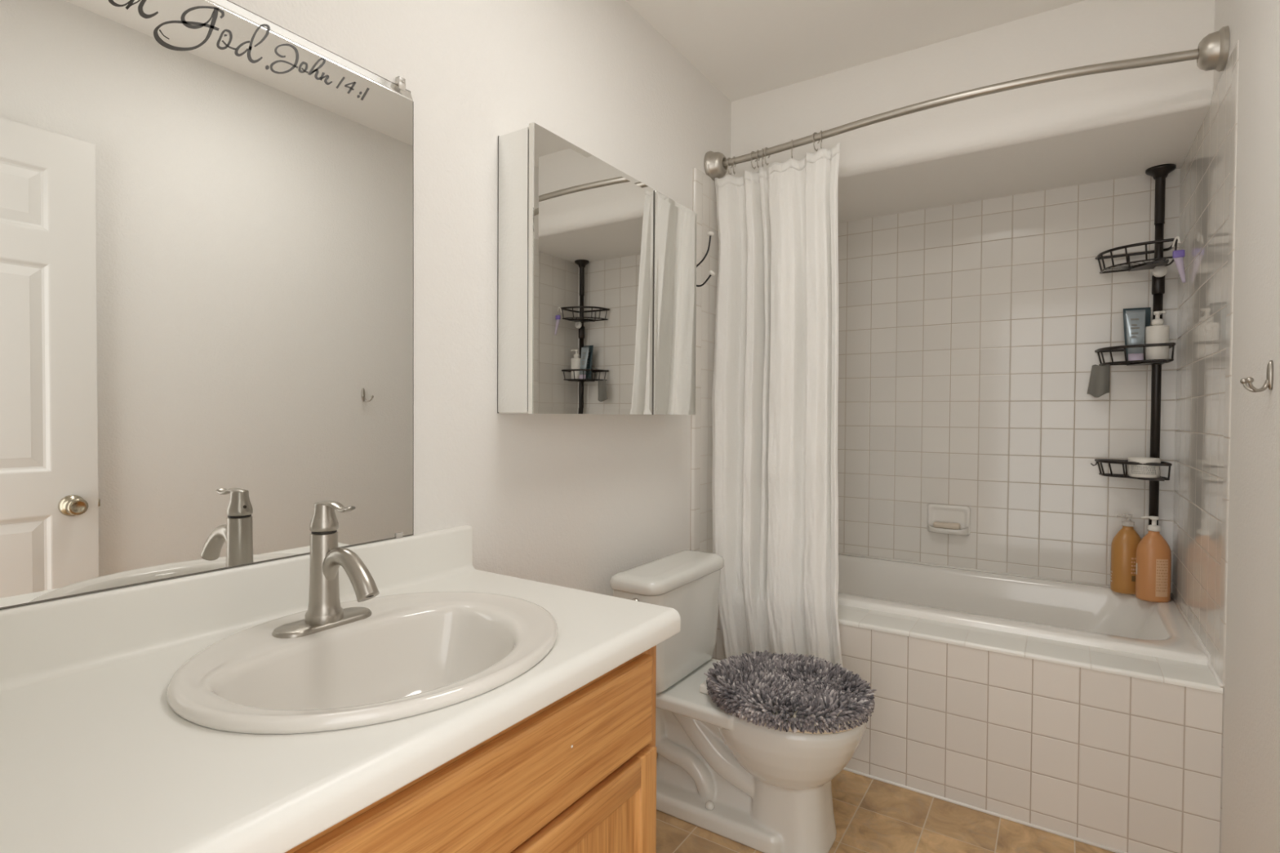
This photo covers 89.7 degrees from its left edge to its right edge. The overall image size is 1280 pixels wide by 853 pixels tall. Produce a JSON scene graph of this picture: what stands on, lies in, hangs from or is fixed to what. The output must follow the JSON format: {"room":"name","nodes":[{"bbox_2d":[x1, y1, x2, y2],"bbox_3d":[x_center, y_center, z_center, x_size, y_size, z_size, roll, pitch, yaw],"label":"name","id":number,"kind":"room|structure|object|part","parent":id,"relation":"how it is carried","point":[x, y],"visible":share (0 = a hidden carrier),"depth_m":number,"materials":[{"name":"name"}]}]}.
{"room":"bathroom","nodes":[
{"label":"bathroom","id":0,"kind":"room"},
{"bbox_2d":[229,0,731,595],"bbox_3d":[-0.171,-0.106,1.954,0.120,2.440,3.220,1,1,33],"label":"wall","id":1,"kind":"structure","parent":0,"point":[576,501],"depth_m":1.61,"materials":[{"name":"white paint"}]},
{"bbox_2d":[0,0,413,609],"bbox_3d":[-0.701,-0.235,1.021,0.014,0.957,0.806,1,1,33],"label":"wall mirror","id":2,"kind":"object","parent":1,"relation":"attached to","point":[206,206],"visible":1,"depth_m":1.01,"materials":[{"name":"silver metal"}]},
{"bbox_2d":[0,524,475,693],"bbox_3d":[-0.654,0.300,1.088,0.034,0.130,0.962,1,1,33],"label":"backsplash","id":3,"kind":"structure","parent":1,"relation":"attached to","point":[50,640],"depth_m":1.00,"materials":[{"name":"white laminate"}]},
{"bbox_2d":[497,122,697,414],"bbox_3d":[-0.079,-0.374,1.867,0.119,0.678,0.797,1,1,33],"label":"medicine cabinet","id":4,"kind":"object","parent":1,"relation":"attached to","point":[597,286],"visible":1,"depth_m":1.67,"materials":[{"name":"white plastic"}]},
{"bbox_3d":[-0.113,-0.372,1.726,0.013,0.678,0.522,1,1,33],"label":"mirror door","id":5,"kind":"part","parent":4,"relation":"part of","materials":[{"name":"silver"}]},
{"bbox_2d":[532,122,653,414],"bbox_3d":[-0.106,-0.372,1.721,0.003,0.678,0.522,1,1,33],"label":"mirror","id":6,"kind":"object","parent":4,"relation":"attached to","point":[593,220],"depth_m":1.68,"materials":[{"name":"silver metal"}]},
{"bbox_3d":[0.110,-0.377,2.064,0.013,0.678,0.262,1,1,33],"label":"mirror door","id":7,"kind":"part","parent":4,"relation":"part of","materials":[{"name":"grey"}]},
{"bbox_2d":[653,190,697,414],"bbox_3d":[0.117,-0.377,2.059,0.003,0.678,0.262,1,1,33],"label":"mirror","id":8,"kind":"object","parent":4,"relation":"attached to","point":[675,225],"depth_m":2.05,"materials":[{"name":"silver metal"}]},
{"bbox_2d":[689,167,702,551],"bbox_3d":[0.209,0.076,2.415,0.013,2.065,0.054,1,1,33],"label":"trim","id":9,"kind":"structure","parent":1,"relation":"attached to","point":[697,175],"depth_m":2.40,"materials":[{"name":"white paint"}]},
{"bbox_2d":[696,231,715,286],"bbox_3d":[0.226,-0.599,2.339,0.104,0.208,0.025,1,1,33],"label":"wall hook","id":10,"kind":"object","parent":1,"relation":"attached to","point":[709,233],"visible":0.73,"depth_m":2.32,"materials":[{"name":"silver metal"}]},
{"bbox_3d":[0.220,-0.627,2.342,0.086,0.126,0.007,1,1,33],"label":"arm","id":11,"kind":"part","parent":10,"relation":"part of","materials":[{"name":"black metal"}]},
{"bbox_3d":[0.221,-0.530,2.343,0.090,0.042,0.007,1,1,33],"label":"arm","id":12,"kind":"part","parent":10,"relation":"part of","materials":[{"name":"black metal"}]},
{"bbox_2d":[699,172,718,552],"bbox_3d":[0.456,-0.139,2.786,0.013,1.645,0.841,1,1,33],"label":"tiled wall","id":13,"kind":"structure","parent":1,"relation":"attached to","point":[709,223],"depth_m":2.47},
{"bbox_2d":[703,26,1230,181],"bbox_3d":[0.897,-0.997,2.081,1.498,0.115,0.144,1,1,33],"label":"curved shower rod","id":14,"kind":"object","parent":1,"relation":"attached to","point":[1211,53],"visible":0.98,"depth_m":1.87,"materials":[{"name":"grey metal"}]},
{"bbox_2d":[726,157,733,174],"bbox_3d":[0.343,-0.994,2.458,0.004,0.066,0.039,1,1,45],"label":"curtain ring","id":15,"kind":"object","parent":14,"relation":"hanging from","point":[727,157],"visible":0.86,"depth_m":2.45,"materials":[{"name":"grey metal"}]},
{"bbox_2d":[732,155,736,173],"bbox_3d":[0.359,-0.995,2.448,0.004,0.066,0.039,1,1,23],"label":"curtain ring","id":16,"kind":"object","parent":14,"relation":"hanging from","point":[733,156],"visible":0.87,"depth_m":2.44,"materials":[{"name":"grey metal"}]},
{"bbox_2d":[750,151,756,168],"bbox_3d":[0.426,-0.997,2.408,0.039,0.066,0.004,0,1,-37],"label":"curtain ring","id":17,"kind":"object","parent":14,"relation":"hanging from","point":[752,151],"visible":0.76,"depth_m":2.40,"materials":[{"name":"grey metal"}]},
{"bbox_2d":[756,149,759,168],"bbox_3d":[0.440,-0.997,2.398,0.004,0.066,0.039,1,1,25],"label":"curtain ring","id":18,"kind":"object","parent":14,"relation":"hanging from","point":[757,149],"visible":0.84,"depth_m":2.39,"materials":[{"name":"grey metal"}]},
{"bbox_2d":[761,148,764,166],"bbox_3d":[0.455,-0.997,2.386,0.004,0.066,0.039,1,1,19],"label":"curtain ring","id":19,"kind":"object","parent":14,"relation":"hanging from","point":[762,157],"visible":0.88,"depth_m":2.38,"materials":[{"name":"grey metal"}]},
{"bbox_2d":[764,146,769,165],"bbox_3d":[0.469,-0.997,2.375,0.004,0.066,0.039,1,1,44],"label":"curtain ring","id":20,"kind":"object","parent":14,"relation":"hanging from","point":[766,147],"visible":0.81,"depth_m":2.37,"materials":[{"name":"grey metal"}]},
{"bbox_2d":[711,142,843,667],"bbox_3d":[0.482,-0.064,2.271,0.596,1.804,0.221,1,1,39],"label":"shower curtain","id":21,"kind":"object","parent":14,"relation":"hanging from","point":[775,393],"visible":0.95,"depth_m":2.27,"materials":[{"name":"white fabric"}]},
{"bbox_2d":[791,139,792,158],"bbox_3d":[0.546,-0.997,2.311,0.004,0.066,0.039,1,1,16],"label":"curtain ring","id":22,"kind":"object","parent":14,"relation":"hanging from","point":[791,140],"visible":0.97,"depth_m":2.30,"materials":[{"name":"grey metal"}]},
{"bbox_2d":[812,132,819,151],"bbox_3d":[0.616,-0.996,2.250,0.039,0.066,0.004,0,1,-32],"label":"curtain ring","id":23,"kind":"object","parent":14,"relation":"hanging from","point":[814,132],"visible":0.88,"depth_m":2.24,"materials":[{"name":"grey metal"}]},
{"bbox_3d":[0.887,-1.003,2.064,1.462,0.036,0.104,1,1,33],"label":"rod","id":24,"kind":"part","parent":14,"relation":"part of","materials":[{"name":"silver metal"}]},
{"bbox_2d":[625,0,1084,101],"bbox_3d":[0.356,-1.349,1.202,1.950,0.080,2.570,1,1,33],"label":"ceiling","id":25,"kind":"structure","parent":0,"point":[745,48],"depth_m":2.15,"materials":[{"name":"white paint"}]},
{"bbox_2d":[656,752,1114,852],"bbox_3d":[0.374,1.169,1.296,1.950,0.080,3.750,1,1,33],"label":"floor","id":26,"kind":"structure","parent":0,"point":[871,815],"depth_m":1.79,"materials":[{"name":"tile"}]},
{"bbox_2d":[284,645,656,852],"bbox_3d":[-0.444,0.750,0.949,0.548,0.762,0.946,1,1,33],"label":"vanity cabinet","id":27,"kind":"object","parent":26,"relation":"on","point":[577,774],"visible":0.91,"depth_m":0.92,"materials":[{"name":"brown wood"}]},
{"bbox_2d":[0,524,680,852],"bbox_3d":[-0.429,0.311,0.940,0.574,0.144,0.962,1,1,33],"label":"countertop","id":28,"kind":"structure","parent":27,"relation":"on","point":[95,757],"depth_m":0.76,"materials":[{"name":"white laminate"}]},
{"bbox_2d":[271,500,379,638],"bbox_3d":[-0.474,0.223,1.025,0.165,0.204,0.160,1,1,33],"label":"faucet","id":29,"kind":"object","parent":28,"relation":"on","point":[325,611],"visible":1,"depth_m":1.03,"materials":[{"name":"silver metal"}]},
{"bbox_3d":[-0.517,0.320,1.055,0.062,0.008,0.160,1,1,33],"label":"plate","id":30,"kind":"part","parent":29,"relation":"part of","materials":[{"name":"silver metal"}]},
{"bbox_3d":[-0.496,0.145,1.038,0.092,0.049,0.042,1,1,33],"label":"lever handle","id":31,"kind":"part","parent":29,"relation":"part of","materials":[{"name":"silver metal"}]},
{"bbox_3d":[-0.464,0.232,1.019,0.140,0.077,0.033,1,1,33],"label":"spout","id":32,"kind":"part","parent":29,"relation":"part of","materials":[{"name":"silver metal"}]},
{"bbox_2d":[166,591,558,733],"bbox_3d":[-0.383,0.397,0.979,0.484,0.153,0.550,1,1,33],"label":"oval sink","id":33,"kind":"object","parent":28,"relation":"in","point":[416,653],"visible":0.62,"depth_m":0.99,"materials":[{"name":"white ceramic"}]},
{"bbox_3d":[-0.098,0.611,0.991,0.018,0.053,0.344,1,1,33],"label":"door rail","id":34,"kind":"part","parent":27,"relation":"part of","materials":[{"name":"brown wood"}]},
{"bbox_3d":[-0.239,0.584,0.812,0.019,0.050,0.870,1,1,33],"label":"frame rail","id":35,"kind":"part","parent":27,"relation":"part of","materials":[{"name":"brown wood"}]},
{"bbox_3d":[-0.101,0.805,0.996,0.014,0.344,0.346,1,1,33],"label":"cabinet door","id":36,"kind":"part","parent":27,"relation":"part of","materials":[{"name":"brown wood"}]},
{"bbox_2d":[609,550,866,852],"bbox_3d":[0.300,0.770,1.833,0.663,0.698,0.463,1,1,33],"label":"toilet","id":37,"kind":"object","parent":26,"relation":"on","point":[763,789],"visible":0.69,"depth_m":1.79,"materials":[{"name":"white ceramic"}]},
{"bbox_3d":[0.096,0.606,1.971,0.154,0.288,0.432,1,1,33],"label":"tank","id":38,"kind":"part","parent":37,"relation":"part of","materials":[{"name":"white ceramic"}]},
{"bbox_3d":[0.098,0.438,1.967,0.169,0.040,0.452,1,1,33],"label":"tank lid","id":39,"kind":"part","parent":37,"relation":"part of","materials":[{"name":"white ceramic"}]},
{"bbox_3d":[0.314,0.938,1.846,0.639,0.362,0.360,1,1,33],"label":"bowl","id":40,"kind":"part","parent":37,"relation":"part of","materials":[{"name":"white ceramic"}]},
{"bbox_2d":[703,648,876,733],"bbox_3d":[0.407,0.713,1.782,0.422,0.074,0.456,-1,1,-40],"label":"lid cover","id":41,"kind":"object","parent":37,"relation":"on","point":[802,693],"visible":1,"depth_m":1.69,"materials":[{"name":"grey fabric"}]},
{"bbox_3d":[0.413,0.750,1.779,0.414,0.016,0.358,1,1,33],"label":"seat","id":42,"kind":"part","parent":37,"relation":"part of","materials":[{"name":"beige plastic"}]},
{"bbox_2d":[711,613,1222,852],"bbox_3d":[0.828,0.878,2.016,1.484,0.482,0.050,1,1,33],"label":"tiled tub surround","id":43,"kind":"structure","parent":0,"point":[1126,764],"depth_m":1.79,"materials":[{"name":"tile"}]},
{"bbox_2d":[837,604,1223,693],"bbox_3d":[0.858,0.637,2.056,1.484,0.016,0.160,1,1,33],"label":"trim ledge","id":44,"kind":"object","parent":43,"relation":"on","point":[1191,675],"visible":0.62,"depth_m":1.85,"materials":[{"name":"white ceramic"}]},
{"bbox_2d":[838,552,1224,852],"bbox_3d":[1.062,0.856,2.366,1.483,0.521,0.904,1,1,33],"label":"trim","id":45,"kind":"structure","parent":43,"relation":"attached to","point":[1219,682],"depth_m":1.95,"materials":[{"name":"white"}]},
{"bbox_2d":[838,554,1208,665],"bbox_3d":[1.104,0.774,2.433,1.482,0.346,0.738,1,1,33],"label":"bathtub","id":46,"kind":"object","parent":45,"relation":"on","point":[1086,615],"visible":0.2,"depth_m":2.44,"materials":[{"name":"white ceramic"}]},
{"bbox_2d":[1110,514,1141,594],"bbox_3d":[1.785,0.463,2.356,0.098,0.285,0.082,1,1,33],"label":"shampoo bottle","id":47,"kind":"object","parent":46,"relation":"on","point":[1124,544],"visible":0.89,"depth_m":2.33,"materials":[{"name":"brown plastic"}]},
{"bbox_2d":[1131,576,1135,582],"bbox_3d":[1.782,0.549,2.318,0.021,0.020,0.001,0,1,7],"label":"print","id":48,"kind":"object","parent":47,"relation":"attached to","point":[1133,578],"depth_m":2.32,"materials":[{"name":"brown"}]},
{"bbox_2d":[1090,163,1177,525],"bbox_3d":[1.764,-0.159,2.306,0.232,1.531,0.197,1,1,33],"label":"shower caddy","id":49,"kind":"object","parent":46,"relation":"on","point":[1159,173],"visible":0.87,"depth_m":2.30,"materials":[{"name":"black metal"}]},
{"bbox_2d":[1086,364,1110,397],"bbox_3d":[1.697,-0.169,2.381,0.069,0.124,0.037,1,1,33],"label":"washcloth","id":50,"kind":"object","parent":49,"relation":"hanging from","point":[1100,378],"visible":1,"depth_m":2.38,"materials":[{"name":"grey fabric"}]},
{"bbox_2d":[1090,458,1172,481],"bbox_3d":[1.770,0.156,2.327,0.228,0.064,0.142,1,1,33],"label":"basket","id":51,"kind":"object","parent":49,"relation":"on","point":[1122,462],"depth_m":2.30,"materials":[{"name":"black metal"}]},
{"bbox_2d":[1125,309,1145,362],"bbox_3d":[1.764,-0.323,2.292,0.058,0.188,0.040,1,1,33],"label":"tube","id":52,"kind":"object","parent":49,"relation":"in","point":[1135,319],"visible":0.84,"depth_m":2.29,"materials":[{"name":"grey plastic"}]},
{"bbox_2d":[1094,342,1176,365],"bbox_3d":[1.767,-0.255,2.306,0.221,0.064,0.171,1,1,33],"label":"basket","id":53,"kind":"object","parent":49,"relation":"on","point":[1122,348],"depth_m":2.28,"materials":[{"name":"black metal"}]},
{"bbox_2d":[1095,238,1177,273],"bbox_3d":[1.763,-0.603,2.294,0.225,0.068,0.187,1,1,33],"label":"basket","id":54,"kind":"object","parent":49,"relation":"on","point":[1159,264],"depth_m":2.29,"materials":[{"name":"black metal"}]},
{"bbox_2d":[1123,306,1151,360],"bbox_3d":[1.794,-0.330,2.324,0.081,0.200,0.035,1,1,33],"label":"tube","id":55,"kind":"object","parent":49,"relation":"on","point":[1148,310],"visible":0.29,"depth_m":2.33,"materials":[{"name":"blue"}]},
{"bbox_2d":[1128,457,1160,478],"bbox_3d":[1.793,0.145,2.288,0.092,0.068,0.092,1,1,33],"label":"jar","id":56,"kind":"object","parent":49,"relation":"on","point":[1134,470],"visible":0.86,"depth_m":2.25,"materials":[{"name":"white plastic"}]},
{"bbox_2d":[1130,466,1155,474],"bbox_3d":[1.769,0.154,2.261,0.070,0.028,0.017,1,1,41],"label":"print","id":57,"kind":"object","parent":56,"relation":"attached to","point":[1134,469],"depth_m":2.26,"materials":[{"name":"grey"}]},
{"bbox_3d":[1.793,0.122,2.288,0.092,0.022,0.092,1,1,33],"label":"lid","id":58,"kind":"part","parent":56,"relation":"part of","materials":[{"name":"white plastic"}]},
{"bbox_2d":[1145,311,1169,359],"bbox_3d":[1.825,-0.320,2.271,0.067,0.174,0.063,1,1,33],"label":"lotion bottle","id":59,"kind":"object","parent":49,"relation":"on","point":[1157,333],"visible":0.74,"depth_m":2.25,"materials":[{"name":"white plastic"}]},
{"bbox_3d":[1.847,-0.551,2.286,0.042,0.042,0.018,1,1,33],"label":"clamp knob","id":60,"kind":"part","parent":49,"relation":"part of","materials":[{"name":"white plastic"}]},
{"bbox_2d":[1171,235,1186,282],"bbox_3d":[1.797,-0.557,2.147,0.020,0.159,0.041,0,1,-34],"label":"razor","id":61,"kind":"object","parent":49,"relation":"hanging from","point":[1177,255],"visible":1,"depth_m":2.14,"materials":[{"name":"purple plastic"}]},
{"bbox_3d":[1.799,-0.520,2.145,0.033,0.085,0.016,1,1,33],"label":"razor handle","id":62,"kind":"part","parent":61,"relation":"part of","materials":[{"name":"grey plastic"}]},
{"bbox_2d":[1135,515,1171,602],"bbox_3d":[1.802,0.461,2.259,0.098,0.293,0.082,1,1,33],"label":"shampoo bottle","id":63,"kind":"object","parent":46,"relation":"on","point":[1153,553],"visible":1,"depth_m":2.23,"materials":[{"name":"brown plastic"}]},
{"bbox_2d":[730,0,1214,222],"bbox_3d":[1.161,-1.129,2.479,1.500,0.395,0.583,1,1,33],"label":"wall header","id":64,"kind":"structure","parent":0,"point":[1102,126],"depth_m":2.17,"materials":[{"name":"white paint"}]},
{"bbox_2d":[1213,0,1279,852],"bbox_3d":[1.183,-0.082,1.065,0.120,2.440,3.220,1,1,33],"label":"wall","id":65,"kind":"structure","parent":0,"point":[1251,794],"depth_m":1.37,"materials":[{"name":"white paint"}]},
{"bbox_2d":[1172,51,1232,676],"bbox_3d":[1.702,-0.117,1.967,0.003,1.645,0.841,1,1,33],"label":"tiled wall","id":66,"kind":"structure","parent":65,"relation":"attached to","point":[1205,171],"depth_m":1.87,"materials":[{"name":"white tile"}]},
{"bbox_2d":[1218,40,1239,852],"bbox_3d":[1.455,0.098,1.596,0.003,2.065,0.054,1,1,33],"label":"trim","id":67,"kind":"structure","parent":65,"relation":"attached to","point":[1236,50],"depth_m":1.59,"materials":[{"name":"white paint"}]},
{"bbox_2d":[1240,360,1273,392],"bbox_3d":[1.223,-0.099,1.275,0.043,0.062,0.058,1,1,33],"label":"robe hook","id":68,"kind":"object","parent":65,"relation":"attached to","point":[1269,375],"visible":1,"depth_m":1.26,"materials":[{"name":"silver metal"}]},
{"bbox_3d":[1.238,-0.101,1.265,0.008,0.058,0.017,1,1,33],"label":"wall plate","id":69,"kind":"part","parent":68,"relation":"part of","materials":[{"name":"silver metal"}]},
{"bbox_3d":[1.352,-0.111,2.797,1.500,2.440,0.137,1,1,33],"label":"wall","id":70,"kind":"structure","parent":0,"visible":0},
{"bbox_2d":[837,168,1180,593],"bbox_3d":[1.315,-0.063,2.733,1.484,1.745,0.012,1,1,33],"label":"tiled wall","id":71,"kind":"structure","parent":70,"relation":"attached to","point":[970,334],"depth_m":2.62,"materials":[{"name":"white tile"}]},
{"bbox_2d":[927,503,970,535],"bbox_3d":[1.294,0.395,2.708,0.167,0.124,0.062,1,1,33],"label":"soap dish","id":72,"kind":"object","parent":71,"relation":"attached to","point":[959,514],"visible":0.87,"depth_m":2.72,"materials":[{"name":"white ceramic"}]},
{"bbox_2d":[933,521,960,529],"bbox_3d":[1.292,0.418,2.711,0.102,0.024,0.036,1,1,33],"label":"soap bar","id":73,"kind":"object","parent":72,"relation":"in","point":[936,524],"visible":1,"depth_m":2.70,"materials":[{"name":"beige"}]}
]}

